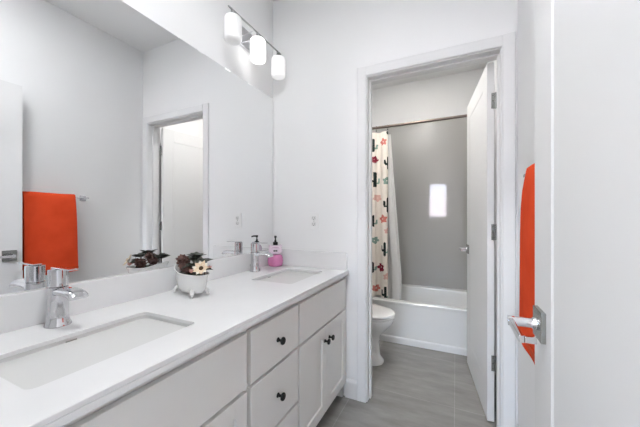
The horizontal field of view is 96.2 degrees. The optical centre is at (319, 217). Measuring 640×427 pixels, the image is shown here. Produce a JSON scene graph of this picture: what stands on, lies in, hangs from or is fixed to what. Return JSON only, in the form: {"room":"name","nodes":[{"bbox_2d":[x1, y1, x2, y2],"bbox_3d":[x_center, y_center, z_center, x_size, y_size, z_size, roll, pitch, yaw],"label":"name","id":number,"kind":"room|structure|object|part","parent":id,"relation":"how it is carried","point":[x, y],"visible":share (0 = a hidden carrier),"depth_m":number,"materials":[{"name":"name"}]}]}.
{"room":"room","nodes":[
{"label":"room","id":0,"kind":"room"},
{"bbox_2d":[121,0,272,98],"bbox_3d":[-0.411,-0.209,2.083,0.100,2.736,3.545,0,0,25],"label":"wall","id":1,"kind":"structure","parent":0,"point":[199,23],"depth_m":1.62,"materials":[{"name":"white paint"}]},
{"bbox_2d":[0,250,268,333],"bbox_3d":[-0.704,0.283,1.321,0.020,0.108,1.682,0,0,25],"label":"backsplash","id":2,"kind":"structure","parent":1,"relation":"attached to","point":[24,309],"depth_m":1.09,"materials":[{"name":"white stone"}]},
{"bbox_2d":[0,0,272,294],"bbox_3d":[-0.704,-0.319,1.339,0.004,1.096,1.680,0,0,25],"label":"wall mirror","id":3,"kind":"object","parent":1,"relation":"attached to","point":[126,148],"visible":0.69,"depth_m":1.13,"materials":[{"name":"silver mirror"}]},
{"bbox_2d":[224,5,284,79],"bbox_3d":[-0.409,-1.071,1.786,0.156,0.226,0.538,0,0,25],"label":"vanity light","id":4,"kind":"object","parent":1,"relation":"attached to","point":[235,34],"visible":1,"depth_m":1.73,"materials":[{"name":"white glass"}]},
{"bbox_3d":[-0.476,-1.029,1.572,0.094,0.144,0.094,0,0,25],"label":"lamp shade","id":5,"kind":"part","parent":4,"relation":"part of","materials":[{"name":"white glass"}]},
{"bbox_3d":[-0.382,-1.029,1.770,0.094,0.144,0.094,0,0,25],"label":"lamp shade","id":6,"kind":"part","parent":4,"relation":"part of","materials":[{"name":"white glass"}]},
{"bbox_3d":[-0.286,-1.029,1.974,0.094,0.144,0.094,0,0,25],"label":"lamp shade","id":7,"kind":"part","parent":4,"relation":"part of","materials":[{"name":"white glass"}]},
{"bbox_2d":[271,0,486,89],"bbox_3d":[0.333,-1.617,1.787,1.698,0.080,3.645,0,0,25],"label":"ceiling","id":8,"kind":"structure","parent":0,"point":[480,65],"depth_m":3.19,"materials":[{"name":"white paint"}]},
{"bbox_2d":[273,0,517,424],"bbox_3d":[0.357,-0.209,1.838,1.498,2.736,0.115,0,0,25],"label":"wall","id":9,"kind":"structure","parent":0,"point":[323,44],"depth_m":1.89,"materials":[{"name":"white paint"}]},
{"bbox_2d":[309,212,318,229],"bbox_3d":[-0.041,0.024,1.958,0.072,0.117,0.009,0,0,25],"label":"wall outlet","id":10,"kind":"object","parent":9,"relation":"attached to","point":[313,216],"visible":1,"depth_m":1.95,"materials":[{"name":"white plastic"}]},
{"bbox_2d":[281,249,346,269],"bbox_3d":[-0.088,0.283,1.972,0.578,0.108,0.020,0,0,25],"label":"backsplash","id":11,"kind":"structure","parent":9,"relation":"attached to","point":[317,259],"depth_m":1.93,"materials":[{"name":"white stone"}]},
{"bbox_2d":[345,378,356,399],"bbox_3d":[0.200,1.100,1.842,0.077,0.118,0.012,0,0,25],"label":"baseboard","id":12,"kind":"structure","parent":9,"relation":"attached to","point":[350,385],"depth_m":1.84,"materials":[{"name":"white paint"}]},
{"bbox_2d":[357,32,515,426],"bbox_3d":[0.644,0.107,1.703,0.843,2.104,0.143,0,0,25],"label":"trim","id":13,"kind":"structure","parent":9,"relation":"attached to","point":[502,48],"depth_m":1.54,"materials":[{"name":"white paint"}]},
{"bbox_2d":[316,340,495,426],"bbox_3d":[0.333,1.189,1.787,1.698,0.060,3.645,0,0,25],"label":"floor","id":14,"kind":"structure","parent":0,"point":[414,386],"depth_m":1.86,"materials":[{"name":"grey tile"}]},
{"bbox_2d":[62,278,345,426],"bbox_3d":[-0.430,0.764,1.208,0.589,0.790,1.692,0,0,25],"label":"vanity cabinet","id":15,"kind":"object","parent":14,"relation":"on","point":[286,369],"visible":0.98,"depth_m":1.04,"materials":[{"name":"white paint"}]},
{"bbox_2d":[0,249,348,426],"bbox_3d":[-0.443,0.298,1.210,0.588,0.138,1.702,0,0,25],"label":"countertop","id":16,"kind":"structure","parent":15,"relation":"on","point":[236,301],"depth_m":0.92,"materials":[{"name":"white stone"}]},
{"bbox_2d":[43,266,88,328],"bbox_3d":[-0.783,0.247,0.885,0.166,0.182,0.067,0,0,25],"label":"faucet","id":17,"kind":"object","parent":16,"relation":"on","point":[59,293],"visible":1,"depth_m":0.88,"materials":[{"name":"silver metal"}]},
{"bbox_3d":[-0.824,0.188,0.904,0.051,0.055,0.051,0,0,25],"label":"handle","id":18,"kind":"part","parent":17,"relation":"part of","materials":[{"name":"silver metal"}]},
{"bbox_3d":[-0.791,0.158,0.888,0.108,0.005,0.025,0,0,25],"label":"lever","id":19,"kind":"part","parent":17,"relation":"part of","materials":[{"name":"silver metal"}]},
{"bbox_3d":[-0.762,0.229,0.875,0.119,0.029,0.050,0,0,25],"label":"spout","id":20,"kind":"part","parent":17,"relation":"part of","materials":[{"name":"silver metal"}]},
{"bbox_2d":[0,315,189,388],"bbox_3d":[-0.600,0.423,0.797,0.304,0.144,0.448,0,0,25],"label":"sink","id":21,"kind":"object","parent":16,"relation":"in","point":[37,367],"visible":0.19,"depth_m":0.77,"materials":[{"name":"white ceramic"}]},
{"bbox_2d":[173,264,209,298],"bbox_3d":[-0.569,0.274,1.270,0.219,0.127,0.104,0,0,38],"label":"planter","id":22,"kind":"object","parent":16,"relation":"on","point":[191,283],"visible":0.85,"depth_m":1.22,"materials":[{"name":"white ceramic"}]},
{"bbox_2d":[176,254,189,266],"bbox_3d":[-0.610,0.196,1.280,0.061,0.069,0.065,0,0,29],"label":"pinecone","id":23,"kind":"object","parent":22,"relation":"in","point":[183,259],"visible":0.7,"depth_m":1.27,"materials":[{"name":"brown plant"}]},
{"bbox_2d":[179,263,192,273],"bbox_3d":[-0.579,0.218,1.238,0.048,0.052,0.055,0,0,37],"label":"pinecone","id":24,"kind":"object","parent":22,"relation":"in","point":[186,269],"visible":0.84,"depth_m":1.23,"materials":[{"name":"brown plant"}]},
{"bbox_2d":[182,263,194,268],"bbox_3d":[-0.559,0.217,1.234,0.075,0.044,0.079,0,0,25],"label":"leaf sprig","id":25,"kind":"object","parent":22,"relation":"in","point":[188,264],"visible":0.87,"depth_m":1.23,"materials":[{"name":"green plant"}]},
{"bbox_2d":[189,257,201,262],"bbox_3d":[-0.578,0.201,1.316,0.104,0.050,0.099,0,0,25],"label":"leaf sprig","id":26,"kind":"object","parent":22,"relation":"in","point":[190,258],"visible":0.38,"depth_m":1.30,"materials":[{"name":"green plant"}]},
{"bbox_2d":[187,252,206,259],"bbox_3d":[-0.549,0.184,1.280,0.078,0.055,0.071,0,0,25],"label":"leaf sprig","id":27,"kind":"object","parent":22,"relation":"in","point":[196,255],"visible":0.98,"depth_m":1.27,"materials":[{"name":"green plant"}]},
{"bbox_2d":[192,260,208,274],"bbox_3d":[-0.497,0.208,1.194,0.067,0.054,0.036,0,0,1],"label":"flower","id":28,"kind":"object","parent":22,"relation":"in","point":[200,267],"visible":1,"depth_m":1.20,"materials":[{"name":"beige plant"}]},
{"bbox_2d":[193,258,212,262],"bbox_3d":[-0.509,0.204,1.253,0.083,0.051,0.080,0,0,25],"label":"leaf sprig","id":29,"kind":"object","parent":22,"relation":"in","point":[199,259],"visible":0.69,"depth_m":1.25,"materials":[{"name":"green plant"}]},
{"bbox_2d":[250,242,272,271],"bbox_3d":[-0.368,0.247,1.786,0.166,0.182,0.067,0,0,25],"label":"faucet","id":30,"kind":"object","parent":16,"relation":"on","point":[254,266],"visible":1,"depth_m":1.78,"materials":[{"name":"silver metal"}]},
{"bbox_3d":[-0.409,0.188,1.805,0.051,0.055,0.051,0,0,25],"label":"handle","id":31,"kind":"part","parent":30,"relation":"part of","materials":[{"name":"silver metal"}]},
{"bbox_3d":[-0.347,0.229,1.776,0.119,0.029,0.050,0,0,25],"label":"spout","id":32,"kind":"part","parent":30,"relation":"part of","materials":[{"name":"silver metal"}]},
{"bbox_2d":[268,236,282,266],"bbox_3d":[-0.308,0.232,1.986,0.080,0.211,0.090,0,0,44],"label":"soap bottle","id":33,"kind":"object","parent":16,"relation":"on","point":[275,249],"visible":0.96,"depth_m":1.96,"materials":[{"name":"pink plastic"}]},
{"bbox_2d":[257,270,317,283],"bbox_3d":[-0.179,0.423,1.687,0.304,0.144,0.437,0,0,25],"label":"sink","id":34,"kind":"object","parent":16,"relation":"in","point":[288,276],"visible":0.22,"depth_m":1.73,"materials":[{"name":"white ceramic"}]},
{"bbox_3d":[-0.321,0.828,0.845,0.020,0.470,0.302,0,0,25],"label":"cabinet door","id":35,"kind":"part","parent":15,"relation":"part of","materials":[{"name":"white paint"}]},
{"bbox_3d":[-0.177,0.708,1.150,0.020,0.230,0.331,0,0,25],"label":"drawer","id":36,"kind":"part","parent":15,"relation":"part of","materials":[{"name":"white paint"}]},
{"bbox_3d":[-0.177,0.488,1.150,0.020,0.187,0.331,0,0,25],"label":"drawer","id":37,"kind":"part","parent":15,"relation":"part of","materials":[{"name":"white paint"}]},
{"bbox_3d":[-0.154,0.708,1.139,0.030,0.031,0.031,0,0,25],"label":"knob","id":38,"kind":"part","parent":15,"relation":"part of","materials":[{"name":"black metal"}]},
{"bbox_3d":[-0.154,0.488,1.139,0.030,0.031,0.031,0,0,25],"label":"knob","id":39,"kind":"part","parent":15,"relation":"part of","materials":[{"name":"black metal"}]},
{"bbox_3d":[-0.177,0.949,1.150,0.020,0.228,0.331,0,0,25],"label":"drawer","id":40,"kind":"part","parent":15,"relation":"part of","materials":[{"name":"white paint"}]},
{"bbox_3d":[-0.036,0.828,1.448,0.020,0.470,0.302,0,0,25],"label":"cabinet door","id":41,"kind":"part","parent":15,"relation":"part of","materials":[{"name":"white paint"}]},
{"bbox_3d":[-0.040,0.828,1.450,0.010,0.364,0.196,0,0,25],"label":"door panel","id":42,"kind":"part","parent":15,"relation":"part of","materials":[{"name":"white paint"}]},
{"bbox_3d":[0.094,0.828,1.724,0.020,0.470,0.302,0,0,25],"label":"cabinet door","id":43,"kind":"part","parent":15,"relation":"part of","materials":[{"name":"white paint"}]},
{"bbox_3d":[0.090,0.828,1.726,0.010,0.364,0.196,0,0,25],"label":"door panel","id":44,"kind":"part","parent":15,"relation":"part of","materials":[{"name":"white paint"}]},
{"bbox_2d":[372,304,394,365],"bbox_3d":[0.239,0.790,2.420,0.772,0.737,0.440,0,0,25],"label":"toilet","id":45,"kind":"object","parent":14,"relation":"on","point":[383,317],"visible":0.23,"depth_m":2.25,"materials":[{"name":"white ceramic"}]},
{"bbox_3d":[0.339,0.784,2.373,0.548,0.019,0.368,0,0,25],"label":"seat","id":46,"kind":"part","parent":45,"relation":"part of","materials":[{"name":"white plastic"}]},
{"bbox_3d":[0.338,0.760,2.373,0.553,0.026,0.372,0,0,25],"label":"lid","id":47,"kind":"part","parent":45,"relation":"part of","materials":[{"name":"white ceramic"}]},
{"bbox_2d":[372,284,494,355],"bbox_3d":[0.901,0.969,2.990,1.494,0.380,0.780,0,0,25],"label":"bathtub","id":48,"kind":"object","parent":14,"relation":"on","point":[428,317],"visible":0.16,"depth_m":2.59,"materials":[{"name":"white ceramic"}]},
{"bbox_2d":[372,117,466,289],"bbox_3d":[0.907,-0.154,3.002,1.496,1.863,0.754,0,0,25],"label":"tub surround","id":49,"kind":"object","parent":48,"relation":"on","point":[430,158],"visible":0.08,"depth_m":3.23,"materials":[{"name":"grey tile"}]},
{"bbox_2d":[372,114,466,129],"bbox_3d":[0.778,-0.884,2.729,1.453,0.060,0.060,0,0,25],"label":"shower rod","id":50,"kind":"object","parent":49,"relation":"attached to","point":[464,115],"visible":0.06,"depth_m":2.64,"materials":[{"name":"silver metal"}]},
{"bbox_2d":[372,131,387,297],"bbox_3d":[0.405,-0.031,2.905,0.563,1.610,0.079,0,0,25],"label":"shower curtain","id":51,"kind":"object","parent":50,"relation":"hanging from","point":[379,140],"visible":0.25,"depth_m":2.82,"materials":[{"name":"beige fabric"}]},
{"bbox_2d":[372,134,401,299],"bbox_3d":[0.543,0.024,2.924,0.556,1.700,0.036,0,0,25],"label":"curtain liner","id":52,"kind":"object","parent":50,"relation":"hanging from","point":[394,264],"visible":0.14,"depth_m":2.84,"materials":[{"name":"white fabric"}]},
{"bbox_2d":[372,68,484,126],"bbox_3d":[1.090,-0.209,3.389,1.698,2.736,0.100,0,0,25],"label":"wall","id":53,"kind":"structure","parent":0,"point":[447,95],"depth_m":3.28,"materials":[{"name":"white paint"}]},
{"bbox_2d":[459,62,495,421],"bbox_3d":[1.072,0.138,1.944,0.168,2.022,0.704,0,0,19],"label":"door","id":54,"kind":"structure","parent":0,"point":[481,228],"depth_m":1.78,"materials":[{"name":"white paint"}]},
{"bbox_3d":[1.074,0.096,1.948,0.034,1.707,0.485,0,0,19],"label":"moulding","id":55,"kind":"part","parent":54,"relation":"part of","materials":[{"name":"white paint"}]},
{"bbox_3d":[1.074,0.096,1.948,0.030,1.711,0.489,0,0,19],"label":"panel","id":56,"kind":"part","parent":54,"relation":"part of","materials":[{"name":"white paint"}]},
{"bbox_2d":[486,0,534,426],"bbox_3d":[1.033,-0.209,1.400,0.100,2.736,3.545,0,0,25],"label":"wall","id":57,"kind":"structure","parent":0,"point":[526,8],"depth_m":1.32,"materials":[{"name":"white paint"}]},
{"bbox_3d":[0.689,-0.153,0.860,0.059,0.042,0.428,0,0,25],"label":"towel bar","id":58,"kind":"object","parent":57,"relation":"attached to","visible":0},
{"bbox_2d":[518,163,534,364],"bbox_3d":[0.651,0.115,0.849,0.068,0.587,0.305,0,0,25],"label":"towel","id":59,"kind":"object","parent":58,"relation":"hanging from","point":[527,213],"visible":0.18,"depth_m":0.87,"materials":[{"name":"orange fabric"}]},
{"bbox_3d":[-0.422,-0.209,0.191,1.498,2.736,0.115,0,0,25],"label":"wall","id":60,"kind":"structure","parent":0,"visible":0},
{"bbox_2d":[507,0,639,426],"bbox_3d":[0.381,0.141,0.334,0.167,2.020,0.826,0,0,24],"label":"door","id":61,"kind":"structure","parent":60,"relation":"in","point":[585,321],"depth_m":0.45,"materials":[{"name":"white paint"}]},
{"bbox_3d":[0.442,0.245,0.632,0.031,0.015,0.130,0,0,24],"label":"lever","id":62,"kind":"part","parent":61,"relation":"part of","materials":[{"name":"silver metal"}]},
{"bbox_3d":[0.505,0.245,0.662,0.010,0.068,0.068,0,0,24],"label":"handle","id":63,"kind":"part","parent":61,"relation":"part of","materials":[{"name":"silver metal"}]},
{"bbox_3d":[0.383,0.095,0.339,0.034,1.672,0.557,0,0,24],"label":"moulding","id":64,"kind":"part","parent":61,"relation":"part of","materials":[{"name":"white paint"}]},
{"bbox_3d":[0.383,0.095,0.339,0.029,1.676,0.561,0,0,24],"label":"panel","id":65,"kind":"part","parent":61,"relation":"part of","materials":[{"name":"white paint"}]}
]}

